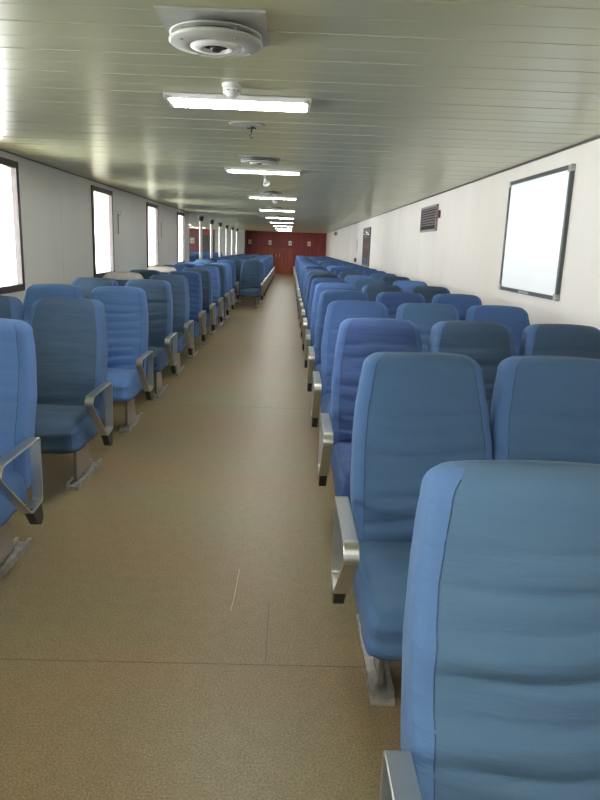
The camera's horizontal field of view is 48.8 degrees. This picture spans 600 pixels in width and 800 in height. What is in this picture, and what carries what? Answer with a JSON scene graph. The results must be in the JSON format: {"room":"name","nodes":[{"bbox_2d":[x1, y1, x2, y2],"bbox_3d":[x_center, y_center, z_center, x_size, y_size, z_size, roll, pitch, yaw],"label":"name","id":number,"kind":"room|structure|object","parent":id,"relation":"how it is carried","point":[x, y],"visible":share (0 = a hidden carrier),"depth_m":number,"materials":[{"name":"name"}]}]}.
{"room":"ship interior","nodes":[
{"label":"ship interior","id":0,"kind":"room"},
{"bbox_2d":[0,151,188,303],"bbox_3d":[-2.865,-1.165,6.231,0.120,2.300,23.750,2,13,-1],"label":"wall","id":1,"kind":"structure","parent":0,"point":[39,184],"depth_m":8.13,"materials":[{"name":"white paint"}]},
{"bbox_2d":[0,157,24,293],"bbox_3d":[-2.797,-1.604,6.095,0.053,1.240,1.060,2,13,-1],"label":"window","id":2,"kind":"structure","parent":1,"relation":"in","point":[13,165],"depth_m":6.53,"materials":[{"name":"black metal"}]},
{"bbox_2d":[59,170,64,283],"bbox_3d":[-2.829,-1.591,7.925,0.002,2.208,0.024,2,13,-1],"label":"trim","id":3,"kind":"structure","parent":1,"relation":"attached to","point":[59,170],"depth_m":7.80,"materials":[{"name":"grey metal"}]},
{"bbox_2d":[0,149,188,212],"bbox_3d":[-2.759,-2.277,5.975,0.012,0.012,23.750,2,13,-1],"label":"trim","id":4,"kind":"structure","parent":1,"relation":"attached to","point":[0,149],"depth_m":7.94,"materials":[{"name":"metal"}]},
{"bbox_2d":[91,185,114,277],"bbox_3d":[-2.849,-2.403,9.543,0.053,1.240,1.060,2,13,-1],"label":"window","id":5,"kind":"structure","parent":1,"relation":"in","point":[109,193],"depth_m":9.75,"materials":[{"name":"black metal"}]},
{"bbox_2d":[146,202,158,267],"bbox_3d":[-2.901,-3.198,12.972,0.053,1.240,1.060,2,13,-1],"label":"window","id":6,"kind":"structure","parent":1,"relation":"in","point":[151,205],"depth_m":13.32,"materials":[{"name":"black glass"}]},
{"bbox_2d":[177,212,184,262],"bbox_3d":[-2.951,-3.977,16.332,0.053,1.240,1.060,2,13,-1],"label":"window","id":7,"kind":"structure","parent":1,"relation":"in","point":[178,213],"depth_m":16.72,"materials":[{"name":"clear glass"}]},
{"bbox_2d":[94,209,178,272],"bbox_3d":[-5.037,-3.896,17.695,3.880,2.300,0.120,2,13,-1],"label":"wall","id":8,"kind":"structure","parent":0,"point":[98,213],"depth_m":17.55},
{"bbox_2d":[0,274,401,799],"bbox_3d":[-2.583,-2.224,16.180,8.820,0.100,43.600,2,13,-1],"label":"floor","id":9,"kind":"structure","parent":0,"point":[139,563],"depth_m":2.80,"materials":[{"name":"plastic"}]},
{"bbox_2d":[0,295,23,320],"bbox_3d":[-2.112,-0.067,4.190,0.539,1.134,0.848,2,13,-1],"label":"passenger seat","id":10,"kind":"object","parent":9,"relation":"on","point":[11,307],"visible":0.24,"depth_m":4.37,"materials":[{"name":"fabric"}]},
{"bbox_2d":[0,318,42,580],"bbox_3d":[-1.510,0.240,2.956,0.605,1.134,0.848,2,13,-1],"label":"passenger seat","id":11,"kind":"object","parent":9,"relation":"on","point":[20,451],"visible":1,"depth_m":3.10,"materials":[{"name":"fabric"}]},
{"bbox_2d":[23,284,82,322],"bbox_3d":[-2.132,-0.367,5.485,0.538,1.134,0.847,2,13,-1],"label":"passenger seat","id":12,"kind":"object","parent":9,"relation":"on","point":[34,292],"visible":0.19,"depth_m":5.64,"materials":[{"name":"fabric"}]},
{"bbox_2d":[28,297,112,489],"bbox_3d":[-1.530,-0.049,4.202,0.603,1.134,0.846,2,13,-1],"label":"passenger seat","id":13,"kind":"object","parent":9,"relation":"on","point":[70,334],"visible":0.74,"depth_m":4.30,"materials":[{"name":"fabric"}]},
{"bbox_2d":[72,277,117,298],"bbox_3d":[-2.151,-0.645,6.683,0.539,1.134,0.847,2,13,-1],"label":"passenger seat","id":14,"kind":"object","parent":9,"relation":"on","point":[87,284],"visible":0.12,"depth_m":6.83,"materials":[{"name":"fabric"}]},
{"bbox_2d":[89,286,153,431],"bbox_3d":[-1.549,-0.349,5.497,0.604,1.134,0.845,2,13,-1],"label":"passenger seat","id":15,"kind":"object","parent":9,"relation":"on","point":[126,308],"visible":0.62,"depth_m":5.60,"materials":[{"name":"fabric"}]},
{"bbox_2d":[103,272,143,285],"bbox_3d":[-2.168,-0.920,7.842,0.536,1.146,0.849,2,13,-1],"label":"passenger seat","id":16,"kind":"object","parent":9,"relation":"on","point":[122,278],"visible":0.09,"depth_m":7.99,"materials":[{"name":"fabric"}]},
{"bbox_2d":[129,269,161,278],"bbox_3d":[-2.186,-1.192,9.040,0.539,1.134,0.848,2,13,-1],"label":"passenger seat","id":17,"kind":"object","parent":9,"relation":"on","point":[146,274],"visible":0.08,"depth_m":9.20,"materials":[{"name":"fabric"}]},
{"bbox_2d":[125,279,176,397],"bbox_3d":[-1.567,-0.627,6.696,0.606,1.134,0.848,2,13,-1],"label":"passenger seat","id":18,"kind":"object","parent":9,"relation":"on","point":[161,338],"visible":0.55,"depth_m":6.81,"materials":[{"name":"fabric"}]},
{"bbox_2d":[146,266,176,273],"bbox_3d":[-2.204,-1.476,10.239,0.535,1.146,0.849,2,13,-1],"label":"passenger seat","id":19,"kind":"object","parent":9,"relation":"on","point":[163,269],"visible":0.09,"depth_m":10.39,"materials":[{"name":"fabric"}]},
{"bbox_2d":[149,274,193,375],"bbox_3d":[-1.584,-0.896,7.856,0.605,1.134,0.848,2,13,-1],"label":"passenger seat","id":20,"kind":"object","parent":9,"relation":"on","point":[184,327],"visible":0.52,"depth_m":7.98,"materials":[{"name":"fabric"}]},
{"bbox_2d":[163,265,186,270],"bbox_3d":[-2.223,-1.745,11.426,0.539,1.134,0.847,2,13,-1],"label":"passenger seat","id":21,"kind":"object","parent":9,"relation":"on","point":[177,267],"visible":0.06,"depth_m":11.59,"materials":[{"name":"fabric"}]},
{"bbox_2d":[174,263,196,267],"bbox_3d":[-2.241,-2.016,12.595,0.539,1.134,0.846,2,13,-1],"label":"passenger seat","id":22,"kind":"object","parent":9,"relation":"on","point":[188,265],"visible":0.05,"depth_m":12.76,"materials":[{"name":"fabric"}]},
{"bbox_2d":[168,271,205,357],"bbox_3d":[-1.603,-1.173,9.053,0.603,1.134,0.846,2,13,-1],"label":"passenger seat","id":23,"kind":"object","parent":9,"relation":"on","point":[196,313],"visible":0.46,"depth_m":9.18,"materials":[{"name":"fabric"}]},
{"bbox_2d":[189,255,195,261],"bbox_3d":[-3.673,-4.173,21.695,0.603,1.134,0.846,2,13,-1],"label":"passenger seat","id":24,"kind":"object","parent":9,"relation":"on","point":[192,257],"visible":0.05,"depth_m":21.85,"materials":[{"name":"blue fabric"}]},
{"bbox_2d":[184,262,203,265],"bbox_3d":[-2.257,-2.287,13.764,0.539,1.134,0.848,2,13,-1],"label":"passenger seat","id":25,"kind":"object","parent":9,"relation":"on","point":[196,263],"visible":0.06,"depth_m":13.93,"materials":[{"name":"fabric"}]},
{"bbox_2d":[182,268,215,344],"bbox_3d":[-1.621,-1.451,10.251,0.604,1.134,0.845,2,13,-1],"label":"passenger seat","id":26,"kind":"object","parent":9,"relation":"on","point":[206,277],"visible":0.3,"depth_m":10.38,"materials":[{"name":"fabric"}]},
{"bbox_2d":[198,216,203,258],"bbox_3d":[-2.993,-4.352,19.992,0.180,2.298,0.180,2,13,-1],"label":"stanchion","id":27,"kind":"object","parent":9,"relation":"on","point":[200,218],"visible":0.44,"depth_m":19.83,"materials":[{"name":"silver metal"}]},
{"bbox_2d":[7,659,401,667],"bbox_3d":[-0.435,0.976,2.458,4.500,0.001,0.004,2,13,-1],"label":"trim","id":28,"kind":"structure","parent":9,"relation":"on","point":[7,659],"depth_m":2.46,"materials":[{"name":"brown"}]},
{"bbox_2d":[195,259,213,263],"bbox_3d":[-2.430,-2.935,16.537,0.539,1.134,0.846,2,13,-1],"label":"passenger seat","id":29,"kind":"object","parent":9,"relation":"on","point":[205,261],"visible":0.09,"depth_m":16.69,"materials":[{"name":"fabric"}]},
{"bbox_2d":[193,266,222,334],"bbox_3d":[-1.639,-1.727,11.440,0.606,1.134,0.848,2,13,-1],"label":"passenger seat","id":30,"kind":"object","parent":9,"relation":"on","point":[216,298],"visible":0.27,"depth_m":11.57,"materials":[{"name":"fabric"}]},
{"bbox_2d":[209,220,213,257],"bbox_3d":[-3.033,-4.973,22.671,0.180,2.298,0.180,2,13,-1],"label":"stanchion","id":31,"kind":"object","parent":9,"relation":"on","point":[210,221],"visible":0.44,"depth_m":22.51,"materials":[{"name":"silver metal"}]},
{"bbox_2d":[202,264,229,326],"bbox_3d":[-1.656,-1.998,12.609,0.605,1.134,0.848,2,13,-1],"label":"passenger seat","id":32,"kind":"object","parent":9,"relation":"on","point":[222,270],"visible":0.29,"depth_m":12.74,"materials":[{"name":"blue fabric"}]},
{"bbox_2d":[218,223,221,256],"bbox_3d":[-3.074,-5.594,25.349,0.180,2.298,0.180,2,13,-1],"label":"stanchion","id":33,"kind":"object","parent":9,"relation":"on","point":[219,224],"visible":0.39,"depth_m":25.18,"materials":[{"name":"silver metal"}]},
{"bbox_2d":[210,263,234,319],"bbox_3d":[-1.674,-2.269,13.777,0.603,1.134,0.846,2,13,-1],"label":"passenger seat","id":34,"kind":"object","parent":9,"relation":"on","point":[230,290],"visible":0.34,"depth_m":13.90,"materials":[{"name":"blue fabric"}]},
{"bbox_2d":[217,260,235,306],"bbox_3d":[-1.891,-2.918,16.549,0.539,1.134,0.847,2,13,-1],"label":"passenger seat","id":35,"kind":"object","parent":9,"relation":"on","point":[231,262],"visible":0.25,"depth_m":16.69,"materials":[{"name":"fabric"}]},
{"bbox_2d":[225,225,228,255],"bbox_3d":[-3.114,-6.215,28.028,0.180,2.298,0.180,2,13,-1],"label":"stanchion","id":36,"kind":"object","parent":9,"relation":"on","point":[226,226],"visible":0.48,"depth_m":27.89,"materials":[{"name":"silver metal"}]},
{"bbox_2d":[231,227,233,254],"bbox_3d":[-3.155,-6.836,30.706,0.180,2.298,0.180,2,13,-1],"label":"stanchion","id":37,"kind":"object","parent":9,"relation":"on","point":[232,228],"visible":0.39,"depth_m":30.54,"materials":[{"name":"silver metal"}]},
{"bbox_2d":[227,259,242,302],"bbox_3d":[-1.809,-3.202,17.790,0.539,1.134,0.846,2,13,-1],"label":"passenger seat","id":38,"kind":"object","parent":9,"relation":"on","point":[238,262],"visible":0.11,"depth_m":17.91,"materials":[{"name":"fabric"}]},
{"bbox_2d":[235,229,238,253],"bbox_3d":[-3.195,-7.457,33.385,0.180,2.298,0.180,2,13,-1],"label":"stanchion","id":39,"kind":"object","parent":9,"relation":"on","point":[235,229],"visible":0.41,"depth_m":33.23,"materials":[{"name":"silver metal"}]},
{"bbox_2d":[236,261,263,307],"bbox_3d":[-1.250,-2.898,16.564,0.670,1.134,0.846,2,13,-1],"label":"passenger seat","id":40,"kind":"object","parent":9,"relation":"on","point":[251,285],"visible":1,"depth_m":16.66,"materials":[{"name":"fabric"}]},
{"bbox_2d":[246,260,264,303],"bbox_3d":[-1.235,-3.184,17.803,0.603,1.134,0.846,2,13,-1],"label":"passenger seat","id":41,"kind":"object","parent":9,"relation":"on","point":[260,261],"visible":0.2,"depth_m":17.93,"materials":[{"name":"blue fabric"}]},
{"bbox_2d":[249,259,266,299],"bbox_3d":[-1.254,-3.471,19.042,0.604,1.134,0.845,2,13,-1],"label":"passenger seat","id":42,"kind":"object","parent":9,"relation":"on","point":[262,260],"visible":0.23,"depth_m":19.16,"materials":[{"name":"blue fabric"}]},
{"bbox_2d":[252,258,267,296],"bbox_3d":[-1.273,-3.759,20.282,0.606,1.134,0.848,2,13,-1],"label":"passenger seat","id":43,"kind":"object","parent":9,"relation":"on","point":[252,258],"visible":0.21,"depth_m":20.44,"materials":[{"name":"blue fabric"}]},
{"bbox_2d":[256,257,269,286],"bbox_3d":[-1.290,-4.046,21.521,0.605,1.134,0.848,2,13,-1],"label":"passenger seat","id":44,"kind":"object","parent":9,"relation":"on","point":[267,274],"visible":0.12,"depth_m":21.66,"materials":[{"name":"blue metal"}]},
{"bbox_2d":[258,256,271,282],"bbox_3d":[-1.329,-4.621,23.998,0.604,1.134,0.845,2,13,-1],"label":"passenger seat","id":45,"kind":"object","parent":9,"relation":"on","point":[258,256],"visible":0.12,"depth_m":24.16,"materials":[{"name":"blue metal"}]},
{"bbox_2d":[261,257,270,290],"bbox_3d":[-1.310,-4.333,22.759,0.603,1.134,0.846,2,13,-1],"label":"passenger seat","id":46,"kind":"object","parent":9,"relation":"on","point":[261,257],"visible":0.14,"depth_m":22.91,"materials":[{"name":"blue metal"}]},
{"bbox_2d":[265,603,269,661],"bbox_3d":[-0.132,0.934,2.689,0.004,0.001,0.420,2,13,-1],"label":"trim","id":47,"kind":"structure","parent":9,"relation":"on","point":[269,603],"depth_m":2.66,"materials":[{"name":"brown"}]},
{"bbox_2d":[296,261,315,284],"bbox_3d":[0.188,-3.288,18.474,0.606,1.134,0.847,2,13,-1],"label":"passenger seat","id":48,"kind":"object","parent":9,"relation":"on","point":[302,261],"visible":0.08,"depth_m":18.65,"materials":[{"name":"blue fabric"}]},
{"bbox_2d":[296,262,317,296],"bbox_3d":[0.207,-3.001,17.235,0.606,1.134,0.846,2,13,-1],"label":"passenger seat","id":49,"kind":"object","parent":9,"relation":"on","point":[297,283],"visible":0.15,"depth_m":17.37,"materials":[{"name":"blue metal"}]},
{"bbox_2d":[296,263,318,298],"bbox_3d":[0.227,-2.714,15.997,0.604,1.134,0.846,2,13,-1],"label":"passenger seat","id":50,"kind":"object","parent":9,"relation":"on","point":[304,263],"visible":0.16,"depth_m":16.15,"materials":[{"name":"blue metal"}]},
{"bbox_2d":[297,265,321,306],"bbox_3d":[0.245,-2.426,14.758,0.603,1.134,0.846,2,13,-1],"label":"passenger seat","id":51,"kind":"object","parent":9,"relation":"on","point":[304,266],"visible":0.16,"depth_m":14.91,"materials":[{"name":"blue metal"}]},
{"bbox_2d":[298,266,324,309],"bbox_3d":[0.263,-2.139,13.518,0.606,1.134,0.847,2,13,-1],"label":"passenger seat","id":52,"kind":"object","parent":9,"relation":"on","point":[308,267],"visible":0.22,"depth_m":13.67,"materials":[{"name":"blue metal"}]},
{"bbox_2d":[298,268,328,315],"bbox_3d":[0.282,-1.851,12.279,0.606,1.134,0.846,2,13,-1],"label":"passenger seat","id":53,"kind":"object","parent":9,"relation":"on","point":[310,269],"visible":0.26,"depth_m":12.43,"materials":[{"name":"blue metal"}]},
{"bbox_2d":[299,271,333,327],"bbox_3d":[0.301,-1.565,11.041,0.604,1.134,0.846,2,13,-1],"label":"passenger seat","id":54,"kind":"object","parent":9,"relation":"on","point":[309,273],"visible":0.22,"depth_m":11.19,"materials":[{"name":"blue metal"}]},
{"bbox_2d":[301,274,338,337],"bbox_3d":[0.320,-1.277,9.802,0.603,1.134,0.846,2,13,-1],"label":"passenger seat","id":55,"kind":"object","parent":9,"relation":"on","point":[312,276],"visible":0.21,"depth_m":9.95,"materials":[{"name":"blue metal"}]},
{"bbox_2d":[302,278,345,369],"bbox_3d":[0.338,-0.990,8.562,0.606,1.134,0.847,2,13,-1],"label":"passenger seat","id":56,"kind":"object","parent":9,"relation":"on","point":[315,281],"visible":0.23,"depth_m":8.71,"materials":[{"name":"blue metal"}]},
{"bbox_2d":[304,283,355,367],"bbox_3d":[0.357,-0.702,7.323,0.606,1.134,0.846,2,13,-1],"label":"passenger seat","id":57,"kind":"object","parent":9,"relation":"on","point":[319,288],"visible":0.3,"depth_m":7.47,"materials":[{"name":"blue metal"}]},
{"bbox_2d":[324,264,341,268],"bbox_3d":[0.798,-2.696,16.009,0.539,1.134,0.847,2,13,-1],"label":"passenger seat","id":58,"kind":"object","parent":9,"relation":"on","point":[325,265],"visible":0.09,"depth_m":16.18,"materials":[{"name":"fabric"}]},
{"bbox_2d":[307,290,368,413],"bbox_3d":[0.376,-0.415,6.085,0.604,1.134,0.846,2,13,-1],"label":"passenger seat","id":59,"kind":"object","parent":9,"relation":"on","point":[327,296],"visible":0.26,"depth_m":6.23,"materials":[{"name":"fabric"}]},
{"bbox_2d":[329,267,350,272],"bbox_3d":[0.837,-2.121,13.531,0.539,1.134,0.848,2,13,-1],"label":"passenger seat","id":60,"kind":"object","parent":9,"relation":"on","point":[333,269],"visible":0.06,"depth_m":13.70,"materials":[{"name":"fabric"}]},
{"bbox_2d":[333,269,356,275],"bbox_3d":[0.856,-1.834,12.293,0.538,1.134,0.847,2,13,-1],"label":"passenger seat","id":61,"kind":"object","parent":9,"relation":"on","point":[336,272],"visible":0.09,"depth_m":12.46,"materials":[{"name":"fabric"}]},
{"bbox_2d":[311,300,388,465],"bbox_3d":[0.395,-0.128,4.846,0.603,1.134,0.846,2,13,-1],"label":"passenger seat","id":62,"kind":"object","parent":9,"relation":"on","point":[337,312],"visible":0.37,"depth_m":4.98,"materials":[{"name":"fabric"}]},
{"bbox_2d":[338,272,364,278],"bbox_3d":[0.873,-1.546,11.053,0.539,1.134,0.847,2,13,-1],"label":"passenger seat","id":63,"kind":"object","parent":9,"relation":"on","point":[342,275],"visible":0.13,"depth_m":11.21,"materials":[{"name":"fabric"}]},
{"bbox_2d":[344,275,374,283],"bbox_3d":[0.892,-1.259,9.814,0.539,1.134,0.846,2,13,-1],"label":"passenger seat","id":64,"kind":"object","parent":9,"relation":"on","point":[349,279],"visible":0.09,"depth_m":9.97,"materials":[{"name":"fabric"}]},
{"bbox_2d":[356,268,376,272],"bbox_3d":[1.375,-2.104,13.543,0.539,1.134,0.847,2,13,-1],"label":"passenger seat","id":65,"kind":"object","parent":9,"relation":"on","point":[360,270],"visible":0.05,"depth_m":13.71,"materials":[{"name":"fabric"}]},
{"bbox_2d":[352,279,386,290],"bbox_3d":[0.912,-0.972,8.576,0.539,1.134,0.848,2,13,-1],"label":"passenger seat","id":66,"kind":"object","parent":9,"relation":"on","point":[358,284],"visible":0.05,"depth_m":8.73,"materials":[{"name":"fabric"}]},
{"bbox_2d":[318,318,422,505],"bbox_3d":[0.413,0.160,3.606,0.606,1.134,0.847,2,13,-1],"label":"passenger seat","id":67,"kind":"object","parent":9,"relation":"on","point":[357,338],"visible":0.5,"depth_m":3.73,"materials":[{"name":"fabric"}]},
{"bbox_2d":[362,270,385,275],"bbox_3d":[1.394,-1.817,12.304,0.539,1.134,0.846,2,13,-1],"label":"passenger seat","id":68,"kind":"object","parent":9,"relation":"on","point":[368,272],"visible":0.05,"depth_m":12.47,"materials":[{"name":"fabric"}]},
{"bbox_2d":[362,284,402,301],"bbox_3d":[0.931,-0.685,7.337,0.538,1.134,0.847,2,13,-1],"label":"passenger seat","id":69,"kind":"object","parent":9,"relation":"on","point":[372,290],"visible":0.12,"depth_m":7.49,"materials":[{"name":"fabric"}]},
{"bbox_2d":[370,273,395,279],"bbox_3d":[1.414,-1.530,11.066,0.539,1.134,0.848,2,13,-1],"label":"passenger seat","id":70,"kind":"object","parent":9,"relation":"on","point":[377,276],"visible":0.07,"depth_m":11.22,"materials":[{"name":"fabric"}]},
{"bbox_2d":[380,276,409,284],"bbox_3d":[1.433,-1.242,9.827,0.538,1.134,0.847,2,13,-1],"label":"passenger seat","id":71,"kind":"object","parent":9,"relation":"on","point":[389,280],"visible":0.07,"depth_m":9.98,"materials":[{"name":"fabric"}]},
{"bbox_2d":[375,292,425,318],"bbox_3d":[0.948,-0.397,6.097,0.539,1.134,0.847,2,13,-1],"label":"passenger seat","id":72,"kind":"object","parent":9,"relation":"on","point":[392,301],"visible":0.18,"depth_m":6.25,"materials":[{"name":"fabric"}]},
{"bbox_2d":[392,280,426,291],"bbox_3d":[1.450,-0.955,8.587,0.539,1.134,0.847,2,13,-1],"label":"passenger seat","id":73,"kind":"object","parent":9,"relation":"on","point":[405,285],"visible":0.06,"depth_m":8.74,"materials":[{"name":"fabric"}]},
{"bbox_2d":[331,351,492,705],"bbox_3d":[0.432,0.447,2.367,0.606,1.134,0.846,2,13,-1],"label":"passenger seat","id":74,"kind":"object","parent":9,"relation":"on","point":[415,412],"visible":0.63,"depth_m":2.47,"materials":[{"name":"fabric"}]},
{"bbox_2d":[395,303,459,350],"bbox_3d":[0.967,-0.110,4.858,0.539,1.134,0.846,2,13,-1],"label":"passenger seat","id":75,"kind":"object","parent":9,"relation":"on","point":[424,315],"visible":0.12,"depth_m":5.01,"materials":[{"name":"fabric"}]},
{"bbox_2d":[409,286,449,302],"bbox_3d":[1.469,-0.668,7.348,0.539,1.134,0.846,2,13,-1],"label":"passenger seat","id":76,"kind":"object","parent":9,"relation":"on","point":[428,292],"visible":0.06,"depth_m":7.50,"materials":[{"name":"fabric"}]},
{"bbox_2d":[432,294,481,320],"bbox_3d":[1.489,-0.381,6.110,0.539,1.134,0.848,2,13,-1],"label":"passenger seat","id":77,"kind":"object","parent":9,"relation":"on","point":[461,302],"visible":0.07,"depth_m":6.26,"materials":[{"name":"fabric"}]},
{"bbox_2d":[427,321,515,421],"bbox_3d":[0.987,0.177,3.620,0.539,1.134,0.848,2,13,-1],"label":"passenger seat","id":78,"kind":"object","parent":9,"relation":"on","point":[488,344],"visible":0.21,"depth_m":3.76,"materials":[{"name":"fabric"}]},
{"bbox_2d":[379,460,599,799],"bbox_3d":[0.454,0.752,1.123,0.599,1.102,0.847,2,13,-1],"label":"passenger seat","id":79,"kind":"object","parent":9,"relation":"on","point":[500,689],"visible":1,"depth_m":1.24,"materials":[{"name":"fabric"}]},
{"bbox_2d":[465,305,529,355],"bbox_3d":[1.508,-0.093,4.871,0.538,1.134,0.847,2,13,-1],"label":"passenger seat","id":80,"kind":"object","parent":9,"relation":"on","point":[516,319],"visible":0.23,"depth_m":5.02,"materials":[{"name":"fabric"}]},
{"bbox_2d":[489,355,599,463],"bbox_3d":[1.006,0.465,2.381,0.538,1.134,0.847,2,13,-1],"label":"passenger seat","id":81,"kind":"object","parent":9,"relation":"on","point":[544,407],"visible":0.38,"depth_m":2.52,"materials":[{"name":"fabric"}]},
{"bbox_2d":[518,324,599,359],"bbox_3d":[1.525,0.194,3.631,0.539,1.134,0.847,2,13,-1],"label":"passenger seat","id":82,"kind":"object","parent":9,"relation":"on","point":[572,340],"visible":0.24,"depth_m":3.78,"materials":[{"name":"fabric"}]},
{"bbox_2d":[215,229,245,255],"bbox_3d":[-3.816,-8.188,36.440,1.590,2.300,1.200,2,13,-1],"label":"wall","id":83,"kind":"structure","parent":0,"point":[241,233],"depth_m":35.74,"materials":[{"name":"grey paint"}]},
{"bbox_2d":[189,228,325,273],"bbox_3d":[-2.851,-8.307,37.105,8.840,2.300,0.120,2,13,-1],"label":"wall","id":84,"kind":"structure","parent":0,"point":[261,236],"depth_m":36.94,"materials":[{"name":"red wood"}]},
{"bbox_2d":[202,234,214,252],"bbox_3d":[-5.173,-8.209,36.985,0.800,2.000,0.090,2,13,-1],"label":"door","id":85,"kind":"structure","parent":84,"relation":"in","point":[205,238],"depth_m":36.88,"materials":[{"name":"silver metal"}]},
{"bbox_2d":[263,247,292,273],"bbox_3d":[-1.257,-7.806,37.144,1.660,1.420,0.078,2,13,-1],"label":"door","id":86,"kind":"structure","parent":84,"relation":"in","point":[282,257],"depth_m":37.12,"materials":[{"name":"brown wood"}]},
{"bbox_2d":[0,0,599,232],"bbox_3d":[-2.499,-4.561,15.644,8.820,0.102,43.540,2,13,-1],"label":"ceiling","id":87,"kind":"structure","parent":0,"point":[412,101],"depth_m":3.53,"materials":[{"name":"white metal"}]},
{"bbox_2d":[154,5,268,57],"bbox_3d":[-0.310,-1.334,2.448,0.380,0.086,0.400,2,13,-1],"label":"ceiling vent","id":88,"kind":"object","parent":87,"relation":"in","point":[199,31],"visible":1,"depth_m":2.34,"materials":[{"name":"paint"}]},
{"bbox_2d":[222,82,241,97],"bbox_3d":[-0.341,-1.547,3.312,0.100,0.062,0.100,2,13,-1],"label":"smoke detector","id":89,"kind":"object","parent":87,"relation":"attached to","point":[230,89],"visible":1,"depth_m":3.28,"materials":[{"name":"white plastic"}]},
{"bbox_2d":[163,91,310,112],"bbox_3d":[-0.336,-1.641,3.656,0.790,0.033,0.270,2,13,-1],"label":"recessed light","id":90,"kind":"object","parent":87,"relation":"in","point":[174,99],"visible":0.98,"depth_m":3.59,"materials":[{"name":"white plastic"}]},
{"bbox_2d":[169,98,306,111],"bbox_3d":[-0.336,-1.640,3.660,0.750,0.020,0.240,2,13,-1],"label":"diffuser","id":91,"kind":"object","parent":90,"relation":"attached to","point":[250,104],"depth_m":3.63,"materials":[{"name":"white plastic"}]},
{"bbox_2d":[229,121,264,138],"bbox_3d":[-0.353,-1.787,4.405,0.240,0.088,0.240,2,13,-1],"label":"ceiling disc","id":92,"kind":"object","parent":87,"relation":"attached to","point":[240,124],"visible":1,"depth_m":4.36,"materials":[{"name":"paint"}]},
{"bbox_2d":[237,155,279,164],"bbox_3d":[-0.373,-2.200,6.106,0.380,0.053,0.400,2,13,-1],"label":"ceiling vent","id":93,"kind":"object","parent":87,"relation":"in","point":[247,159],"visible":1,"depth_m":6.00,"materials":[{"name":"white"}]},
{"bbox_2d":[225,167,300,174],"bbox_3d":[-0.386,-2.413,6.987,0.790,0.033,0.270,2,13,-1],"label":"recessed light","id":94,"kind":"object","parent":87,"relation":"in","point":[227,169],"visible":1,"depth_m":6.87,"materials":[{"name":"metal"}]},
{"bbox_2d":[227,170,298,174],"bbox_3d":[-0.386,-2.413,6.991,0.750,0.020,0.240,2,13,-1],"label":"diffuser","id":95,"kind":"object","parent":94,"relation":"attached to","point":[280,172],"depth_m":6.94,"materials":[{"name":"white plastic"}]},
{"bbox_2d":[263,175,269,186],"bbox_3d":[-0.381,-2.501,7.558,0.080,0.121,0.095,2,13,-1],"label":"smoke detector","id":96,"kind":"object","parent":87,"relation":"attached to","point":[266,182],"visible":1,"depth_m":7.56,"materials":[{"name":"plastic"}]},
{"bbox_2d":[258,190,283,194],"bbox_3d":[-0.428,-3.047,9.759,0.380,0.053,0.400,2,13,-1],"label":"ceiling vent","id":97,"kind":"object","parent":87,"relation":"in","point":[264,192],"visible":1,"depth_m":9.65,"materials":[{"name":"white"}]},
{"bbox_2d":[248,195,296,199],"bbox_3d":[-0.443,-3.292,10.777,0.790,0.033,0.270,2,13,-1],"label":"recessed light","id":98,"kind":"object","parent":87,"relation":"in","point":[249,196],"visible":1,"depth_m":10.66,"materials":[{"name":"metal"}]},
{"bbox_2d":[250,197,295,199],"bbox_3d":[-0.444,-3.291,10.780,0.750,0.020,0.240,2,13,-1],"label":"diffuser","id":99,"kind":"object","parent":98,"relation":"attached to","point":[283,198],"depth_m":10.67,"materials":[{"name":"white plastic"}]},
{"bbox_2d":[267,206,285,208],"bbox_3d":[-0.485,-3.916,13.509,0.380,0.053,0.400,2,13,-1],"label":"ceiling vent","id":100,"kind":"object","parent":87,"relation":"in","point":[269,207],"visible":1,"depth_m":13.39,"materials":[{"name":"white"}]},
{"bbox_2d":[259,209,294,211],"bbox_3d":[-0.500,-4.162,14.527,0.790,0.033,0.270,2,13,-1],"label":"recessed light","id":101,"kind":"object","parent":87,"relation":"in","point":[259,209],"visible":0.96,"depth_m":14.41,"materials":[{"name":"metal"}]},
{"bbox_2d":[265,216,293,218],"bbox_3d":[-0.557,-5.031,18.277,0.790,0.033,0.270,2,13,-1],"label":"recessed light","id":102,"kind":"object","parent":87,"relation":"in","point":[265,216],"visible":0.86,"depth_m":18.15,"materials":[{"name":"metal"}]},
{"bbox_2d":[326,139,599,329],"bbox_3d":[1.826,-3.245,15.958,0.120,2.300,43.500,2,13,-1],"label":"wall","id":103,"kind":"structure","parent":0,"point":[464,254],"depth_m":6.85,"materials":[{"name":"white paint"}]},
{"bbox_2d":[362,227,370,266],"bbox_3d":[1.742,-4.028,17.418,0.029,0.980,1.560,2,13,-1],"label":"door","id":104,"kind":"structure","parent":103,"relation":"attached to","point":[366,231],"depth_m":17.32,"materials":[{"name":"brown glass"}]},
{"bbox_2d":[420,204,440,232],"bbox_3d":[1.874,-2.616,9.560,0.029,0.360,1.250,2,13,-1],"label":"air vent","id":105,"kind":"object","parent":103,"relation":"in","point":[430,215],"visible":1,"depth_m":9.55,"materials":[{"name":"silver metal"}]},
{"bbox_2d":[326,136,599,233],"bbox_3d":[1.801,-4.360,15.699,0.012,0.014,43.500,2,13,-1],"label":"trim","id":106,"kind":"structure","parent":103,"relation":"attached to","point":[597,137],"depth_m":6.13,"materials":[{"name":"white metal"}]},
{"bbox_2d":[498,164,575,300],"bbox_3d":[1.923,-1.367,5.502,0.035,0.974,1.384,2,13,-1],"label":"whiteboard","id":107,"kind":"object","parent":103,"relation":"attached to","point":[538,205],"visible":1,"depth_m":5.36,"materials":[{"name":"grey metal"}]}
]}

